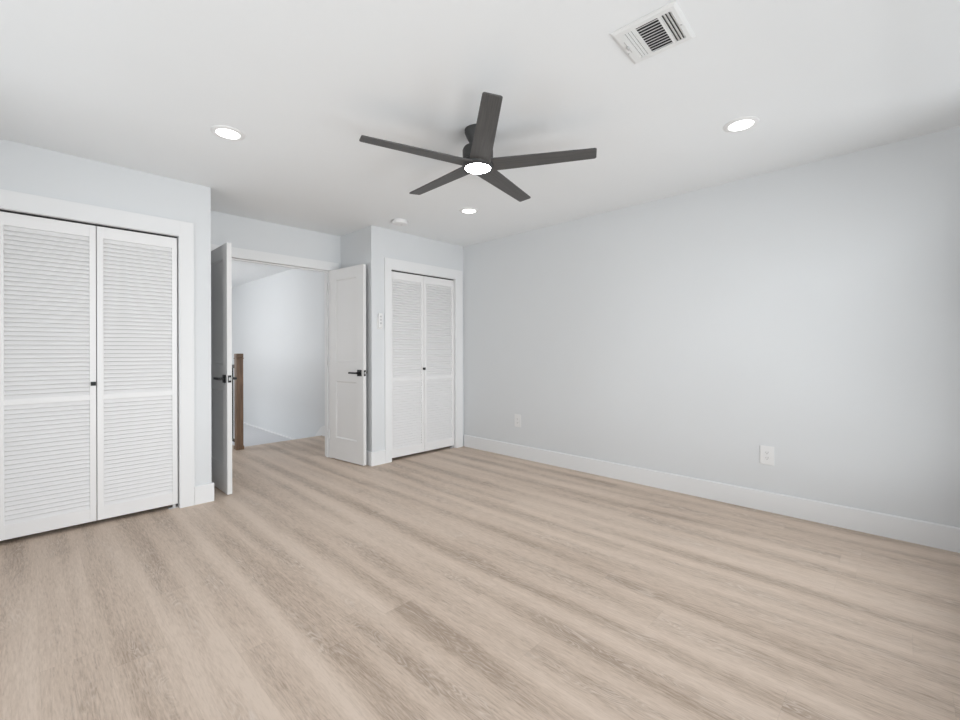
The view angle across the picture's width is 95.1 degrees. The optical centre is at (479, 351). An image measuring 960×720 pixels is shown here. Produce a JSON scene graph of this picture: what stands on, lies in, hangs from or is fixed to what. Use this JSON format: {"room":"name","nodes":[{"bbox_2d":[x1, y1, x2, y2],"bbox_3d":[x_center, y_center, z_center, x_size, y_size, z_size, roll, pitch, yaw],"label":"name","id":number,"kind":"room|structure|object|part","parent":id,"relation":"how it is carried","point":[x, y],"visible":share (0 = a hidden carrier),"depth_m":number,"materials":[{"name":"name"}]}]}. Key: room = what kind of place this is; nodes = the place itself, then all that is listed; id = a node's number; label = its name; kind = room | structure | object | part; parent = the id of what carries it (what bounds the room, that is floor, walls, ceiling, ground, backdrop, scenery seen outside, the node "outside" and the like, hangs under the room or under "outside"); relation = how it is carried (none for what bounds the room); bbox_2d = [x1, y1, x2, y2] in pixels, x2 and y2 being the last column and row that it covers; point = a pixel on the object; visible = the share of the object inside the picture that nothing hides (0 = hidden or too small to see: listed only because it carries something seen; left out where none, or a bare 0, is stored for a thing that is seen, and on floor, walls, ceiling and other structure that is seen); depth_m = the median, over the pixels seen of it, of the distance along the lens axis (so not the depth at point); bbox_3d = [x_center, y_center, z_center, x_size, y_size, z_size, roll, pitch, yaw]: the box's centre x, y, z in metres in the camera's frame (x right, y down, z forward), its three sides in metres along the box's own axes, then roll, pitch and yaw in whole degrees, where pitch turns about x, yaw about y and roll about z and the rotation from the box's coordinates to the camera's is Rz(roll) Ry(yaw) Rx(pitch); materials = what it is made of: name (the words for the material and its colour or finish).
{"room":"empty bedroom","nodes":[
{"label":"empty bedroom","id":0,"kind":"room"},
{"bbox_2d":[0,139,210,485],"bbox_3d":[-2.928,-0.051,3.010,0.626,2.440,1.745,0,0,44],"label":"wall","id":1,"kind":"structure","parent":0,"point":[27,169],"depth_m":3.15,"materials":[{"name":"paint"}]},
{"bbox_2d":[0,209,177,540],"bbox_3d":[-2.575,0.158,2.949,0.056,2.022,0.916,0,0,44],"label":"door","id":2,"kind":"structure","parent":1,"relation":"in","point":[66,288],"depth_m":2.90,"materials":[{"name":"white wood"}]},
{"bbox_3d":[-2.744,0.149,2.791,0.028,1.979,0.454,0,0,44],"label":"panel","id":3,"kind":"part","parent":2,"relation":"part of","materials":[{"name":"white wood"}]},
{"bbox_3d":[-2.425,0.148,3.120,0.028,1.979,0.454,0,0,44],"label":"panel","id":4,"kind":"part","parent":2,"relation":"part of","materials":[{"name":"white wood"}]},
{"bbox_2d":[0,189,194,507],"bbox_3d":[-2.600,0.101,2.970,0.138,2.135,1.112,0,0,44],"label":"door frame","id":5,"kind":"structure","parent":1,"relation":"attached to","point":[9,200],"depth_m":3.27,"materials":[{"name":"white wood"}]},
{"bbox_2d":[195,481,213,504],"bbox_3d":[-2.340,1.097,3.589,0.624,0.141,0.130,0,0,44],"label":"baseboard","id":6,"kind":"structure","parent":1,"relation":"attached to","point":[204,493],"depth_m":3.37,"materials":[{"name":"white wood"}]},
{"bbox_2d":[96,211,340,479],"bbox_3d":[-2.245,-0.053,4.243,0.130,2.440,4.466,0,0,44],"label":"wall","id":7,"kind":"structure","parent":0,"point":[242,232],"depth_m":4.34,"materials":[{"name":"paint"}]},
{"bbox_2d":[211,243,236,494],"bbox_3d":[-2.230,0.142,3.742,0.611,2.029,0.135,0,0,44],"label":"door","id":8,"kind":"structure","parent":7,"relation":"in","point":[221,257],"depth_m":3.65,"materials":[{"name":"white wood"}]},
{"bbox_3d":[-2.232,-0.320,3.742,0.360,0.875,0.034,0,0,44],"label":"panel","id":9,"kind":"part","parent":8,"relation":"part of","materials":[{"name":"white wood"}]},
{"bbox_3d":[-2.229,0.625,3.742,0.360,0.605,0.034,0,0,44],"label":"panel","id":10,"kind":"part","parent":8,"relation":"part of","materials":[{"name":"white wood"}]},
{"bbox_2d":[211,244,338,457],"bbox_3d":[-2.085,0.099,4.401,0.138,2.135,1.375,0,0,44],"label":"door frame","id":11,"kind":"structure","parent":7,"relation":"attached to","point":[237,253],"depth_m":4.67,"materials":[{"name":"white wood"}]},
{"bbox_2d":[328,264,366,465],"bbox_3d":[-1.396,0.139,4.604,0.611,2.029,0.137,0,0,37],"label":"door","id":12,"kind":"structure","parent":7,"relation":"in","point":[346,286],"depth_m":4.58,"materials":[{"name":"white wood"}]},
{"bbox_3d":[-1.396,-0.323,4.607,0.360,0.875,0.034,0,0,38],"label":"panel","id":13,"kind":"part","parent":12,"relation":"part of","materials":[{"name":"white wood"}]},
{"bbox_3d":[-1.393,0.622,4.607,0.360,0.605,0.034,0,0,38],"label":"panel","id":14,"kind":"part","parent":12,"relation":"part of","materials":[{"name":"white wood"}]},
{"bbox_2d":[232,420,291,446],"bbox_3d":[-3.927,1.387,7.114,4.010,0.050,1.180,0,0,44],"label":"wall","id":15,"kind":"structure","parent":0,"point":[252,435],"depth_m":6.91,"materials":[{"name":"white paint"}]},
{"bbox_2d":[232,268,324,438],"bbox_3d":[-3.110,0.070,7.056,5.030,2.680,0.120,0,0,44],"label":"wall","id":16,"kind":"structure","parent":0,"point":[278,320],"depth_m":6.97,"materials":[{"name":"paint"}]},
{"bbox_2d":[233,419,324,439],"bbox_3d":[-3.154,1.195,7.008,5.030,0.331,0.015,0,0,44],"label":"baseboard","id":17,"kind":"structure","parent":16,"relation":"attached to","point":[321,432],"depth_m":6.86,"materials":[{"name":"white wood"}]},
{"bbox_2d":[341,225,463,451],"bbox_3d":[-0.874,-0.057,5.127,0.626,2.440,1.289,0,0,44],"label":"wall","id":18,"kind":"structure","parent":0,"point":[369,245],"depth_m":4.54,"materials":[{"name":"paint"}]},
{"bbox_2d":[366,450,385,466],"bbox_3d":[-1.261,1.094,4.701,0.624,0.141,0.166,0,0,44],"label":"baseboard","id":19,"kind":"structure","parent":18,"relation":"attached to","point":[375,458],"depth_m":4.47,"materials":[{"name":"white wood"}]},
{"bbox_2d":[377,313,382,328],"bbox_3d":[-1.024,-0.309,4.503,0.028,0.160,0.062,0,0,44],"label":"light switch","id":20,"kind":"object","parent":18,"relation":"attached to","point":[380,315],"visible":1,"depth_m":4.49,"materials":[{"name":"white plastic"}]},
{"bbox_2d":[391,270,453,457],"bbox_3d":[-0.630,0.152,4.953,0.056,2.022,0.915,0,0,44],"label":"door","id":21,"kind":"structure","parent":18,"relation":"in","point":[422,306],"depth_m":4.93,"materials":[{"name":"white wood"}]},
{"bbox_3d":[-0.800,0.144,4.796,0.028,1.979,0.454,0,0,44],"label":"panel","id":22,"kind":"part","parent":21,"relation":"part of","materials":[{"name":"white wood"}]},
{"bbox_3d":[-0.481,0.143,5.125,0.028,1.979,0.454,0,0,44],"label":"panel","id":23,"kind":"part","parent":21,"relation":"part of","materials":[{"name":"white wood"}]},
{"bbox_2d":[384,257,462,462],"bbox_3d":[-0.645,0.095,4.986,0.138,2.135,1.105,0,0,44],"label":"door frame","id":24,"kind":"structure","parent":18,"relation":"attached to","point":[390,264],"depth_m":4.89,"materials":[{"name":"white wood"}]},
{"bbox_2d":[0,436,959,719],"bbox_3d":[-2.252,1.192,4.253,10.400,0.050,4.706,0,0,44],"label":"floor","id":25,"kind":"structure","parent":0,"point":[445,583],"depth_m":2.00,"materials":[{"name":"brown wood"}]},
{"bbox_2d":[232,354,243,449],"bbox_3d":[-4.148,0.603,6.462,3.644,1.140,0.088,0,0,44],"label":"stair railing","id":26,"kind":"object","parent":25,"relation":"on","point":[238,358],"visible":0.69,"depth_m":5.20,"materials":[{"name":"brown wood"}]},
{"bbox_3d":[-2.872,0.627,5.225,0.076,1.085,0.076,0,0,44],"label":"newel post","id":27,"kind":"part","parent":26,"relation":"part of","materials":[{"name":"brown wood"}]},
{"bbox_2d":[0,0,959,287],"bbox_3d":[-2.259,-1.313,4.253,10.400,0.080,4.706,0,0,44],"label":"ceiling","id":28,"kind":"structure","parent":0,"point":[139,85],"depth_m":2.17,"materials":[{"name":"paint"}]},
{"bbox_2d":[210,125,244,140],"bbox_3d":[-1.473,-1.271,2.564,0.177,0.007,0.177,0,0,44],"label":"recessed light","id":29,"kind":"object","parent":28,"relation":"in","point":[225,132],"visible":1,"depth_m":2.55,"materials":[{"name":"white plastic"}]},
{"bbox_2d":[392,218,406,225],"bbox_3d":[-0.783,-1.256,4.288,0.148,0.041,0.148,0,0,44],"label":"smoke detector","id":30,"kind":"object","parent":28,"relation":"attached to","point":[397,222],"visible":1,"depth_m":4.25,"materials":[{"name":"white plastic"}]},
{"bbox_2d":[459,208,478,213],"bbox_3d":[-0.100,-1.275,3.996,0.177,0.007,0.177,0,0,44],"label":"recessed light","id":31,"kind":"object","parent":28,"relation":"in","point":[463,210],"visible":1,"depth_m":3.98,"materials":[{"name":"white plastic"}]},
{"bbox_2d":[359,92,596,201],"bbox_3d":[-0.034,-1.166,2.580,1.252,0.226,1.285,0,0,44],"label":"ceiling fan","id":32,"kind":"object","parent":28,"relation":"hanging from","point":[477,159],"visible":1,"depth_m":2.45,"materials":[{"name":"grey metal"}]},
{"bbox_3d":[-0.343,-1.091,2.394,0.606,0.008,0.120,3,7,-23],"label":"blade","id":33,"kind":"part","parent":32,"relation":"part of","materials":[{"name":"grey plastic"}]},
{"bbox_3d":[-0.256,-1.083,2.812,0.120,0.008,0.606,-10,8,-41],"label":"blade","id":34,"kind":"part","parent":32,"relation":"part of","materials":[{"name":"grey plastic"}]},
{"bbox_3d":[0.027,-1.089,2.182,0.120,0.008,0.606,10,-3,-5],"label":"blade","id":35,"kind":"part","parent":32,"relation":"part of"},
{"bbox_3d":[0.168,-1.076,2.858,0.120,0.008,0.606,-10,-5,30],"label":"blade","id":36,"kind":"part","parent":32,"relation":"part of","materials":[{"name":"grey plastic"}]},
{"bbox_3d":[0.343,-1.080,2.469,0.606,0.008,0.120,-1,-10,13],"label":"blade","id":37,"kind":"part","parent":32,"relation":"part of","materials":[{"name":"grey plastic"}]},
{"bbox_2d":[610,0,695,63],"bbox_3d":[0.701,-1.272,1.778,0.255,0.016,0.250,0,0,42],"label":"ceiling vent","id":38,"kind":"object","parent":28,"relation":"in","point":[666,27],"visible":1,"depth_m":1.76,"materials":[{"name":"white metal"}]},
{"bbox_2d":[723,116,758,132],"bbox_3d":[1.478,-1.280,2.484,0.177,0.007,0.177,0,0,44],"label":"recessed light","id":39,"kind":"object","parent":28,"relation":"in","point":[740,124],"visible":1,"depth_m":2.48,"materials":[{"name":"white plastic"}]},
{"bbox_2d":[463,126,959,527],"bbox_3d":[1.189,-0.062,4.106,5.250,2.440,0.120,0,0,44],"label":"wall","id":40,"kind":"structure","parent":0,"point":[808,312],"depth_m":3.24,"materials":[{"name":"paint"}]},
{"bbox_2d":[515,414,520,426],"bbox_3d":[0.410,0.758,4.775,0.086,0.134,0.009,0,0,44],"label":"wall outlet","id":41,"kind":"object","parent":40,"relation":"attached to","point":[517,417],"visible":1,"depth_m":4.77,"materials":[{"name":"white plastic"}]},
{"bbox_2d":[464,435,959,552],"bbox_3d":[1.377,1.086,3.834,4.366,0.141,0.015,0,0,44],"label":"baseboard","id":42,"kind":"structure","parent":40,"relation":"attached to","point":[940,536],"depth_m":3.21,"materials":[{"name":"white wood"}]},
{"bbox_2d":[760,445,773,465],"bbox_3d":[2.071,0.752,3.164,0.086,0.134,0.009,0,0,44],"label":"wall outlet","id":43,"kind":"object","parent":40,"relation":"attached to","point":[766,452],"visible":1,"depth_m":3.16,"materials":[{"name":"white plastic"}]}
]}

